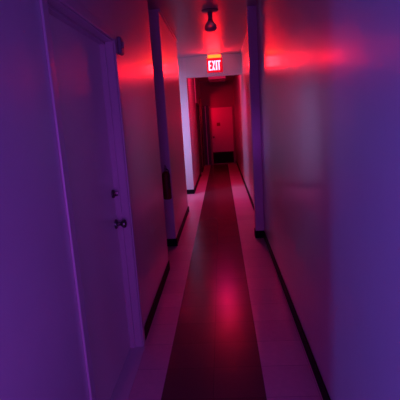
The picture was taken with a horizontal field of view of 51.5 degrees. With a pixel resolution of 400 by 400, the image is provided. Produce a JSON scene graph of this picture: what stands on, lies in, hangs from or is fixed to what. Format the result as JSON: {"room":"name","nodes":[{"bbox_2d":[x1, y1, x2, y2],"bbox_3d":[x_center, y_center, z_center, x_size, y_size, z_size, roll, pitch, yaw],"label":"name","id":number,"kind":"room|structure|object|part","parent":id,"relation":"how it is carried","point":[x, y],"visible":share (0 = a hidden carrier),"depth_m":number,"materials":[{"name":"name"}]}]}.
{"room":"corridor","nodes":[
{"label":"corridor","id":0,"kind":"room"},
{"bbox_2d":[0,0,204,399],"bbox_3d":[-1.203,-1.197,7.369,1.850,2.900,15.210,-3,11,3],"label":"wall","id":1,"kind":"structure","parent":0,"point":[42,353],"depth_m":1.57,"materials":[{"name":"paint"}]},
{"bbox_2d":[39,0,145,399],"bbox_3d":[-0.555,0.103,2.291,0.130,2.170,1.160,-3,11,3],"label":"door","id":2,"kind":"structure","parent":1,"relation":"in","point":[81,50],"depth_m":2.37,"materials":[{"name":"paint"}]},
{"bbox_3d":[-0.526,0.159,2.765,0.074,0.066,0.066,-3,11,3],"label":"knob","id":3,"kind":"part","parent":2,"relation":"part of","materials":[{"name":"black metal"}]},
{"bbox_2d":[116,36,124,55],"bbox_3d":[-0.519,-1.011,2.721,0.048,0.110,0.090,-3,11,3],"label":"alarm box","id":4,"kind":"object","parent":1,"relation":"attached to","point":[120,44],"visible":0.96,"depth_m":2.69,"materials":[{"name":"grey plastic"}]},
{"bbox_2d":[162,165,171,199],"bbox_3d":[-0.419,-0.223,5.181,0.105,0.430,0.135,-3,11,3],"label":"fire extinguisher","id":5,"kind":"object","parent":1,"relation":"attached to","point":[166,183],"visible":0.98,"depth_m":5.14,"materials":[{"name":"red metal"}]},
{"bbox_2d":[158,9,176,42],"bbox_3d":[-0.431,-2.422,5.859,0.018,0.030,2.030,-3,11,3],"label":"trim","id":6,"kind":"structure","parent":1,"relation":"attached to","point":[159,10],"depth_m":5.55,"materials":[{"name":"grey paint"}]},
{"bbox_2d":[144,166,203,340],"bbox_3d":[-1.142,0.298,6.998,1.858,0.100,13.900,-3,11,3],"label":"baseboard","id":7,"kind":"structure","parent":1,"relation":"attached to","point":[170,242],"depth_m":4.13,"materials":[{"name":"black plastic"}]},
{"bbox_2d":[196,103,202,176],"bbox_3d":[-0.080,-1.793,12.302,0.165,2.080,1.000,-3,11,3],"label":"door","id":8,"kind":"structure","parent":1,"relation":"in","point":[197,104],"depth_m":12.57,"materials":[{"name":"grey"}]},
{"bbox_2d":[199,98,204,165],"bbox_3d":[-0.101,-2.238,14.053,0.360,2.300,1.000,-3,11,3],"label":"trim","id":9,"kind":"structure","parent":1,"relation":"attached to","point":[199,98],"depth_m":14.41,"materials":[{"name":"grey"}]},
{"bbox_2d":[147,0,257,81],"bbox_3d":[-0.961,-2.348,5.303,4.100,0.100,19.200,-3,11,3],"label":"ceiling","id":10,"kind":"structure","parent":0,"point":[185,18],"depth_m":5.81,"materials":[{"name":"paint"}]},
{"bbox_2d":[201,8,217,31],"bbox_3d":[0.127,-2.202,5.094,0.208,0.246,0.208,-3,11,3],"label":"pendant lamp","id":11,"kind":"object","parent":10,"relation":"hanging from","point":[210,26],"visible":1,"depth_m":5.05,"materials":[{"name":"grey plastic"}]},
{"bbox_3d":[0.120,-2.311,5.073,0.208,0.024,0.208,-3,11,3],"label":"ceiling plate","id":12,"kind":"part","parent":11,"relation":"part of","materials":[{"name":"grey plastic"}]},
{"bbox_3d":[0.124,-2.248,5.085,0.068,0.108,0.068,-3,11,3],"label":"socket stem","id":13,"kind":"part","parent":11,"relation":"part of","materials":[{"name":"grey plastic"}]},
{"bbox_3d":[0.131,-2.141,5.106,0.156,0.121,0.156,-3,11,3],"label":"bulb globe","id":14,"kind":"part","parent":11,"relation":"part of","materials":[{"name":"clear glass"}]},
{"bbox_2d":[206,53,222,73],"bbox_3d":[0.295,-2.763,8.367,0.337,0.393,0.076,-3,11,3],"label":"exit sign","id":15,"kind":"object","parent":10,"relation":"hanging from","point":[214,62],"visible":1,"depth_m":8.34,"materials":[{"name":"red plastic"}]},
{"bbox_3d":[0.297,-2.713,8.348,0.312,0.277,0.004,-3,11,3],"label":"panel","id":16,"kind":"part","parent":15,"relation":"part of","materials":[{"name":"red plastic"}]},
{"bbox_2d":[208,76,225,81],"bbox_3d":[0.507,-3.669,12.419,0.540,0.160,1.000,-3,11,3],"label":"ceiling light","id":17,"kind":"object","parent":10,"relation":"attached to","point":[216,78],"visible":0.64,"depth_m":12.00,"materials":[{"name":"white plastic"}]},
{"bbox_2d":[185,54,241,77],"bbox_3d":[0.287,-2.824,8.739,1.170,0.410,0.140,-3,11,3],"label":"wall header","id":18,"kind":"structure","parent":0,"point":[232,64],"depth_m":8.67,"materials":[{"name":"paint"}]},
{"bbox_2d":[200,80,236,163],"bbox_3d":[0.240,-2.713,14.821,2.240,2.900,0.120,-3,11,3],"label":"wall","id":19,"kind":"structure","parent":0,"point":[212,93],"depth_m":14.55,"materials":[{"name":"grey paint"}]},
{"bbox_2d":[202,105,235,164],"bbox_3d":[0.684,-2.322,14.760,1.110,2.100,0.105,-3,11,3],"label":"door","id":20,"kind":"structure","parent":19,"relation":"in","point":[218,121],"depth_m":14.77,"materials":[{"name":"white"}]},
{"bbox_3d":[0.247,-2.304,14.813,0.230,2.100,0.050,-3,11,3],"label":"panel","id":21,"kind":"part","parent":20,"relation":"part of","materials":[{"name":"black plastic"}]},
{"bbox_3d":[0.851,-1.532,14.920,0.740,0.410,0.005,-3,11,3],"label":"kick plate","id":22,"kind":"part","parent":20,"relation":"part of","materials":[{"name":"black plastic"}]},
{"bbox_2d":[128,163,322,399],"bbox_3d":[-0.772,0.593,5.864,4.100,0.100,19.200,-3,11,3],"label":"floor","id":23,"kind":"structure","parent":0,"point":[223,327],"depth_m":3.35,"materials":[{"name":"plastic"}]},
{"bbox_2d":[246,5,263,230],"bbox_3d":[0.715,-0.930,5.322,0.111,2.900,0.140,-3,11,3],"label":"wall","id":24,"kind":"structure","parent":0,"point":[251,16],"depth_m":5.23,"materials":[{"name":"paint"}]},
{"bbox_2d":[233,0,399,399],"bbox_3d":[0.833,-0.949,5.384,0.120,2.900,19.000,-3,11,3],"label":"wall","id":25,"kind":"structure","parent":0,"point":[329,70],"depth_m":1.88,"materials":[{"name":"paint"}]},
{"bbox_2d":[240,33,246,54],"bbox_3d":[0.760,-2.690,6.860,0.018,0.030,3.550,-3,11,3],"label":"trim","id":26,"kind":"structure","parent":25,"relation":"attached to","point":[246,33],"depth_m":7.41,"materials":[{"name":"grey paint"}]},
{"bbox_2d":[236,160,330,399],"bbox_3d":[0.803,0.430,5.653,0.119,0.100,19.000,-3,11,3],"label":"baseboard","id":27,"kind":"structure","parent":25,"relation":"attached to","point":[258,234],"depth_m":3.13,"materials":[{"name":"black plastic"}]}
]}

